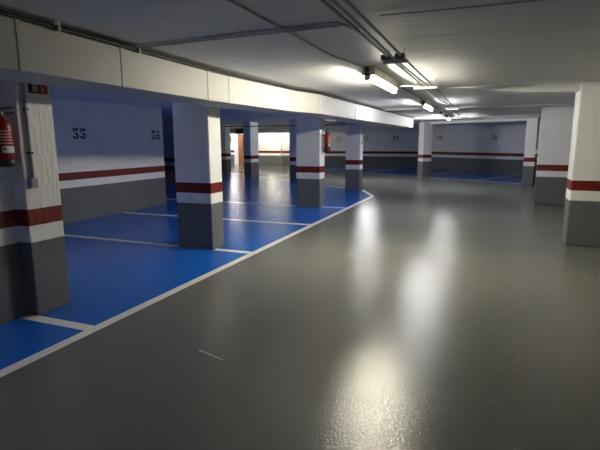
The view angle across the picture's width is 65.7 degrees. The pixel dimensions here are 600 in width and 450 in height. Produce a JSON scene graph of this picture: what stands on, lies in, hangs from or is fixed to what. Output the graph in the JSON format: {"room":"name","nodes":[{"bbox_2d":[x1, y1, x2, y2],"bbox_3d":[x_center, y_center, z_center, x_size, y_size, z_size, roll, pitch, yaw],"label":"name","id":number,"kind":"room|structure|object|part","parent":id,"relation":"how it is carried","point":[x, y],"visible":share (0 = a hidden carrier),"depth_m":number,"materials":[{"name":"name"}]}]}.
{"room":"parking garage","nodes":[
{"label":"parking garage","id":0,"kind":"room"},
{"bbox_2d":[51,97,166,223],"bbox_3d":[-6.787,-0.366,4.301,0.304,2.450,16.950,4,11,21],"label":"wall","id":1,"kind":"structure","parent":0,"point":[110,156],"depth_m":10.20,"materials":[{"name":"white"}]},
{"bbox_2d":[162,119,175,183],"bbox_3d":[-8.266,-3.064,19.377,10.100,2.450,0.300,4,11,21],"label":"wall partition","id":2,"kind":"structure","parent":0,"point":[167,124],"depth_m":17.95,"materials":[{"name":"white paint"}]},
{"bbox_2d":[230,133,235,164],"bbox_3d":[-5.026,-5.509,32.939,5.900,2.450,1.100,4,11,21],"label":"wall","id":3,"kind":"structure","parent":0,"point":[231,134],"depth_m":33.14,"materials":[{"name":"white paint"}]},
{"bbox_2d":[234,134,243,164],"bbox_3d":[-4.146,-5.309,32.744,1.200,2.120,0.270,4,11,21],"label":"door","id":4,"kind":"structure","parent":3,"relation":"in","point":[238,138],"depth_m":32.81,"materials":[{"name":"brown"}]},
{"bbox_2d":[0,164,599,449],"bbox_3d":[-1.451,-0.725,13.971,27.600,0.305,39.300,4,11,21],"label":"floor","id":5,"kind":"structure","parent":0,"point":[447,309],"depth_m":4.09,"materials":[{"name":"grey paint"}]},
{"bbox_2d":[0,80,70,324],"bbox_3d":[-2.898,-0.329,4.016,0.740,2.450,1.300,4,11,21],"label":"concrete column","id":6,"kind":"structure","parent":5,"relation":"on","point":[33,262],"depth_m":4.26,"materials":[{"name":"white paint"}]},
{"bbox_2d":[0,106,16,166],"bbox_3d":[-2.513,-0.754,3.952,0.199,0.508,0.197,-8,13,-36],"label":"fire extinguisher","id":7,"kind":"object","parent":6,"relation":"attached to","point":[7,151],"visible":1,"depth_m":3.90,"materials":[{"name":"red metal"}]},
{"bbox_3d":[-2.500,-0.985,3.937,0.022,0.050,0.143,4,11,21],"label":"lever","id":8,"kind":"part","parent":7,"relation":"part of","materials":[{"name":"black metal"}]},
{"bbox_2d":[21,82,38,187],"bbox_3d":[-2.405,-0.949,4.092,0.040,1.240,0.070,4,11,21],"label":"conduit","id":9,"kind":"object","parent":6,"relation":"attached to","point":[33,182],"visible":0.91,"depth_m":4.12,"materials":[{"name":"grey plastic"}]},
{"bbox_2d":[28,83,47,94],"bbox_3d":[-2.356,-1.239,4.192,0.030,0.111,0.195,4,11,21],"label":"fire sign","id":10,"kind":"object","parent":6,"relation":"attached to","point":[32,88],"visible":0.73,"depth_m":4.19,"materials":[{"name":"red"}]},
{"bbox_2d":[172,102,223,249],"bbox_3d":[-1.532,-0.871,7.013,0.620,2.450,0.330,4,11,21],"label":"concrete column","id":11,"kind":"structure","parent":5,"relation":"on","point":[196,128],"depth_m":6.89,"materials":[{"name":"white paint"}]},
{"bbox_2d":[220,125,230,172],"bbox_3d":[-3.980,-3.975,24.366,0.500,2.450,0.500,4,11,21],"label":"concrete column","id":12,"kind":"structure","parent":5,"relation":"on","point":[224,131],"depth_m":24.18,"materials":[{"name":"white paint"}]},
{"bbox_2d":[243,122,258,178],"bbox_3d":[-2.176,-3.327,20.715,0.360,2.450,0.750,4,11,21],"label":"concrete column","id":13,"kind":"structure","parent":5,"relation":"on","point":[250,134],"depth_m":20.48,"materials":[{"name":"white paint"}]},
{"bbox_2d":[289,119,295,182],"bbox_3d":[-0.141,-2.891,18.245,0.420,2.450,0.400,4,11,21],"label":"concrete column","id":14,"kind":"structure","parent":5,"relation":"on","point":[292,129],"depth_m":18.07,"materials":[{"name":"white paint"}]},
{"bbox_2d":[296,115,324,207],"bbox_3d":[0.257,-1.678,11.475,0.620,2.450,0.360,4,11,21],"label":"concrete column","id":15,"kind":"structure","parent":5,"relation":"on","point":[310,154],"depth_m":11.34,"materials":[{"name":"white paint"}]},
{"bbox_2d":[322,128,330,151],"bbox_3d":[0.662,-2.064,11.285,0.203,0.578,0.201,-8,13,-36],"label":"fire extinguisher","id":16,"kind":"object","parent":15,"relation":"attached to","point":[326,135],"visible":1,"depth_m":11.21,"materials":[{"name":"red metal"}]},
{"bbox_2d":[345,122,362,190],"bbox_3d":[1.783,-2.363,15.262,0.480,2.450,0.400,4,11,21],"label":"concrete column","id":17,"kind":"structure","parent":5,"relation":"on","point":[354,146],"depth_m":15.11,"materials":[{"name":"white paint"}]},
{"bbox_2d":[325,121,356,124],"bbox_3d":[1.179,-2.887,13.181,0.074,0.047,3.721,4,11,21],"label":"conduit","id":18,"kind":"object","parent":17,"relation":"attached to","point":[325,121],"visible":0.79,"depth_m":12.94,"materials":[{"name":"grey metal"}]},
{"bbox_2d":[417,122,432,176],"bbox_3d":[5.664,-3.420,21.073,0.440,2.450,0.440,-3,11,-16],"label":"concrete column","id":19,"kind":"structure","parent":5,"relation":"on","point":[425,128],"depth_m":20.91,"materials":[{"name":"white paint"}]},
{"bbox_2d":[522,117,539,185],"bbox_3d":[8.370,-2.674,16.862,0.370,2.450,0.420,7,12,33],"label":"concrete column","id":20,"kind":"structure","parent":5,"relation":"on","point":[532,127],"depth_m":16.70,"materials":[{"name":"white paint"}]},
{"bbox_2d":[534,106,573,204],"bbox_3d":[6.541,-1.742,11.704,1.000,2.450,0.420,5,11,26],"label":"concrete column","id":21,"kind":"structure","parent":5,"relation":"on","point":[556,123],"depth_m":11.58,"materials":[{"name":"white paint"}]},
{"bbox_2d":[561,81,599,246],"bbox_3d":[4.596,-0.903,7.065,0.850,2.450,0.420,4,11,21],"label":"concrete column","id":22,"kind":"structure","parent":5,"relation":"on","point":[581,219],"depth_m":7.00,"materials":[{"name":"white paint"}]},
{"bbox_2d":[0,0,599,127],"bbox_3d":[-1.461,-3.405,13.491,27.600,0.250,39.300,4,11,21],"label":"ceiling","id":23,"kind":"structure","parent":0,"point":[552,41],"depth_m":4.13,"materials":[{"name":"paint"}]},
{"bbox_2d":[0,16,413,127],"bbox_3d":[-0.990,-1.694,5.740,0.845,0.385,24.121,4,11,22],"label":"ventilation duct","id":24,"kind":"object","parent":23,"relation":"hanging from","point":[29,53],"visible":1,"depth_m":4.27,"materials":[{"name":"white metal"}]},
{"bbox_3d":[-2.513,-1.008,2.100,0.568,0.320,2.308,4,11,21],"label":"duct panel","id":25,"kind":"part","parent":24,"relation":"part of","materials":[{"name":"grey paint"}]},
{"bbox_3d":[-1.938,-1.281,3.612,0.540,0.320,0.989,3,11,19],"label":"duct panel","id":26,"kind":"part","parent":24,"relation":"part of","materials":[{"name":"grey paint"}]},
{"bbox_3d":[-1.536,-1.484,4.734,0.540,0.320,1.426,3,11,19],"label":"duct panel","id":27,"kind":"part","parent":24,"relation":"part of","materials":[{"name":"grey paint"}]},
{"bbox_3d":[-1.204,-1.643,5.615,0.548,0.320,0.496,4,11,21],"label":"duct panel","id":28,"kind":"part","parent":24,"relation":"part of","materials":[{"name":"grey paint"}]},
{"bbox_2d":[0,10,413,117],"bbox_3d":[-0.728,-1.830,5.602,0.328,0.070,24.103,4,11,22],"label":"cable","id":29,"kind":"object","parent":24,"relation":"attached to","point":[57,26],"visible":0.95,"depth_m":4.09,"materials":[{"name":"black plastic"}]},
{"bbox_3d":[-0.720,-1.831,6.654,0.540,0.320,1.850,5,11,25],"label":"duct panel","id":30,"kind":"part","parent":24,"relation":"part of","materials":[{"name":"grey paint"}]},
{"bbox_3d":[-0.123,-2.033,7.767,0.536,0.320,0.800,7,12,34],"label":"duct panel","id":31,"kind":"part","parent":24,"relation":"part of","materials":[{"name":"grey paint"}]},
{"bbox_3d":[0.516,-2.271,9.080,0.571,0.320,2.285,4,11,21],"label":"duct panel","id":32,"kind":"part","parent":24,"relation":"part of","materials":[{"name":"grey paint"}]},
{"bbox_3d":[1.538,-2.704,11.476,0.540,0.320,2.999,4,11,23],"label":"duct panel","id":33,"kind":"part","parent":24,"relation":"part of","materials":[{"name":"grey paint"}]},
{"bbox_3d":[2.770,-3.221,14.331,0.540,0.320,3.300,4,11,23],"label":"duct panel","id":34,"kind":"part","parent":24,"relation":"part of","materials":[{"name":"grey paint"}]},
{"bbox_3d":[3.604,-3.565,16.233,0.576,0.320,0.918,4,11,21],"label":"duct panel","id":35,"kind":"part","parent":24,"relation":"part of","materials":[{"name":"grey paint"}]},
{"bbox_2d":[236,128,242,133],"bbox_3d":[-3.652,-5.766,28.451,0.600,0.370,0.120,4,11,21],"label":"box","id":36,"kind":"object","parent":23,"relation":"hanging from","point":[238,131],"visible":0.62,"depth_m":28.41,"materials":[{"name":"black plastic"}]},
{"bbox_2d":[136,21,355,46],"bbox_3d":[-0.523,-1.492,3.693,2.005,0.056,0.036,4,11,23],"label":"conduit","id":37,"kind":"object","parent":23,"relation":"attached to","point":[337,22],"visible":0.86,"depth_m":3.63,"materials":[{"name":"grey"}]},
{"bbox_2d":[141,25,358,48],"bbox_3d":[-0.503,-1.499,3.740,2.006,0.058,0.058,4,11,23],"label":"conduit","id":38,"kind":"object","parent":23,"relation":"attached to","point":[331,26],"visible":0.51,"depth_m":3.68,"materials":[{"name":"grey"}]},
{"bbox_2d":[226,0,364,67],"bbox_3d":[-1.598,-0.790,-0.282,0.158,0.024,12.362,4,11,21],"label":"conduit","id":39,"kind":"object","parent":23,"relation":"attached to","point":[230,1],"visible":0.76,"depth_m":3.50,"materials":[{"name":"grey plastic"}]},
{"bbox_2d":[336,120,369,125],"bbox_3d":[1.923,-3.421,15.178,1.450,0.340,0.300,4,11,21],"label":"trim","id":40,"kind":"structure","parent":23,"relation":"attached to","point":[337,124],"depth_m":15.25,"materials":[{"name":"grey paint"}]},
{"bbox_2d":[224,124,335,126],"bbox_3d":[-0.765,-3.458,16.208,4.300,0.040,0.032,4,11,21],"label":"conduit","id":41,"kind":"object","parent":40,"relation":"attached to","point":[325,124],"visible":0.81,"depth_m":16.44,"materials":[{"name":"grey metal"}]},
{"bbox_2d":[362,66,399,93],"bbox_3d":[1.078,-1.879,6.075,0.158,0.155,1.765,4,11,21],"label":"lamp","id":42,"kind":"object","parent":23,"relation":"attached to","point":[373,74],"visible":0.96,"depth_m":5.73,"materials":[{"name":"beige plastic"}]},
{"bbox_2d":[383,48,407,63],"bbox_3d":[0.890,-1.576,4.333,0.230,0.134,0.040,4,11,21],"label":"bracket","id":43,"kind":"object","parent":23,"relation":"attached to","point":[405,60],"visible":0.7,"depth_m":4.32,"materials":[{"name":"silver metal"}]},
{"bbox_2d":[328,0,463,118],"bbox_3d":[1.103,-1.648,4.862,0.054,0.023,24.050,4,11,21],"label":"conduit","id":44,"kind":"object","parent":43,"relation":"on","point":[336,4],"visible":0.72,"depth_m":3.43,"materials":[{"name":"grey plastic"}]},
{"bbox_2d":[342,0,465,118],"bbox_3d":[1.175,-1.643,4.834,0.029,0.023,24.050,4,11,21],"label":"conduit","id":45,"kind":"object","parent":43,"relation":"on","point":[347,2],"visible":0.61,"depth_m":3.32,"materials":[{"name":"grey plastic"}]},
{"bbox_2d":[394,53,405,59],"bbox_3d":[0.902,-1.518,4.196,0.085,0.049,0.102,4,11,21],"label":"junction box","id":46,"kind":"object","parent":45,"relation":"attached to","point":[396,56],"visible":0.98,"depth_m":4.16,"materials":[{"name":"grey plastic"}]},
{"bbox_2d":[400,87,422,99],"bbox_3d":[1.963,-2.329,8.203,0.020,0.019,2.860,4,11,22],"label":"conduit","id":47,"kind":"object","parent":23,"relation":"attached to","point":[400,87],"visible":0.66,"depth_m":8.13,"materials":[{"name":"grey metal"}]},
{"bbox_2d":[414,78,437,89],"bbox_3d":[1.749,-1.961,6.464,0.320,0.134,0.040,4,11,21],"label":"bracket","id":48,"kind":"object","parent":23,"relation":"attached to","point":[417,87],"visible":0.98,"depth_m":6.44,"materials":[{"name":"silver metal"}]},
{"bbox_2d":[318,0,461,118],"bbox_3d":[1.062,-1.651,4.878,0.034,0.023,24.050,4,11,21],"label":"conduit","id":49,"kind":"object","parent":48,"relation":"on","point":[324,2],"visible":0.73,"depth_m":3.39,"materials":[{"name":"grey plastic"}]},
{"bbox_2d":[381,55,392,61],"bbox_3d":[0.801,-1.533,4.278,0.095,0.049,0.114,4,11,21],"label":"junction box","id":50,"kind":"object","parent":49,"relation":"attached to","point":[383,58],"visible":0.82,"depth_m":4.24,"materials":[{"name":"grey plastic"}]},
{"bbox_2d":[420,99,434,110],"bbox_3d":[2.802,-2.628,10.219,0.158,0.155,1.565,4,11,21],"label":"lamp","id":51,"kind":"object","parent":23,"relation":"attached to","point":[426,103],"visible":0.98,"depth_m":9.78,"materials":[{"name":"beige plastic"}]},
{"bbox_2d":[444,114,450,119],"bbox_3d":[4.897,-3.562,15.382,0.158,0.155,1.065,4,11,21],"label":"lamp","id":52,"kind":"object","parent":23,"relation":"attached to","point":[448,116],"visible":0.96,"depth_m":15.00,"materials":[{"name":"beige plastic"}]},
{"bbox_2d":[380,0,549,15],"bbox_3d":[4.114,-1.198,1.823,7.640,0.010,0.059,4,11,21],"label":"conduit","id":53,"kind":"object","parent":23,"relation":"attached to","point":[531,0],"visible":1,"depth_m":2.98,"materials":[{"name":"grey"}]},
{"bbox_2d":[409,114,540,119],"bbox_3d":[6.523,-3.654,15.678,6.600,0.090,0.300,4,11,21],"label":"beam","id":54,"kind":"structure","parent":23,"relation":"attached to","point":[518,115],"depth_m":15.65,"materials":[{"name":"grey paint"}]},
{"bbox_2d":[381,103,574,110],"bbox_3d":[4.966,-2.910,11.438,5.900,0.045,0.350,4,11,21],"label":"beam","id":55,"kind":"structure","parent":23,"relation":"attached to","point":[562,104],"depth_m":11.42,"materials":[{"name":"grey paint"}]},
{"bbox_2d":[430,117,540,124],"bbox_3d":[7.694,-4.092,18.180,0.264,0.120,7.733,-7,12,-34],"label":"beam","id":56,"kind":"structure","parent":23,"relation":"attached to","point":[499,119],"depth_m":18.66,"materials":[{"name":"grey paint"}]},
{"bbox_2d":[446,82,580,94],"bbox_3d":[4.351,-2.073,7.008,4.100,0.125,0.480,4,11,21],"label":"beam","id":57,"kind":"structure","parent":23,"relation":"attached to","point":[566,87],"depth_m":7.13,"materials":[{"name":"paint"}]},
{"bbox_2d":[258,122,539,174],"bbox_3d":[7.025,-4.182,25.297,23.024,2.450,3.802,8,13,40],"label":"wall","id":58,"kind":"structure","parent":0,"point":[500,147],"depth_m":26.11,"materials":[{"name":"grey paint"}]},
{"bbox_2d":[281,133,281,165],"bbox_3d":[-1.219,-5.082,30.509,0.060,2.440,0.057,4,11,21],"label":"drain pipe","id":59,"kind":"object","parent":58,"relation":"attached to","point":[281,133],"visible":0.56,"depth_m":30.51,"materials":[{"name":"white metal"}]},
{"bbox_2d":[230,125,418,132],"bbox_3d":[-0.941,-5.713,27.962,16.900,0.320,0.300,4,11,21],"label":"trim","id":60,"kind":"structure","parent":58,"relation":"attached to","point":[415,127],"depth_m":26.51,"materials":[{"name":"grey paint"}]}
]}

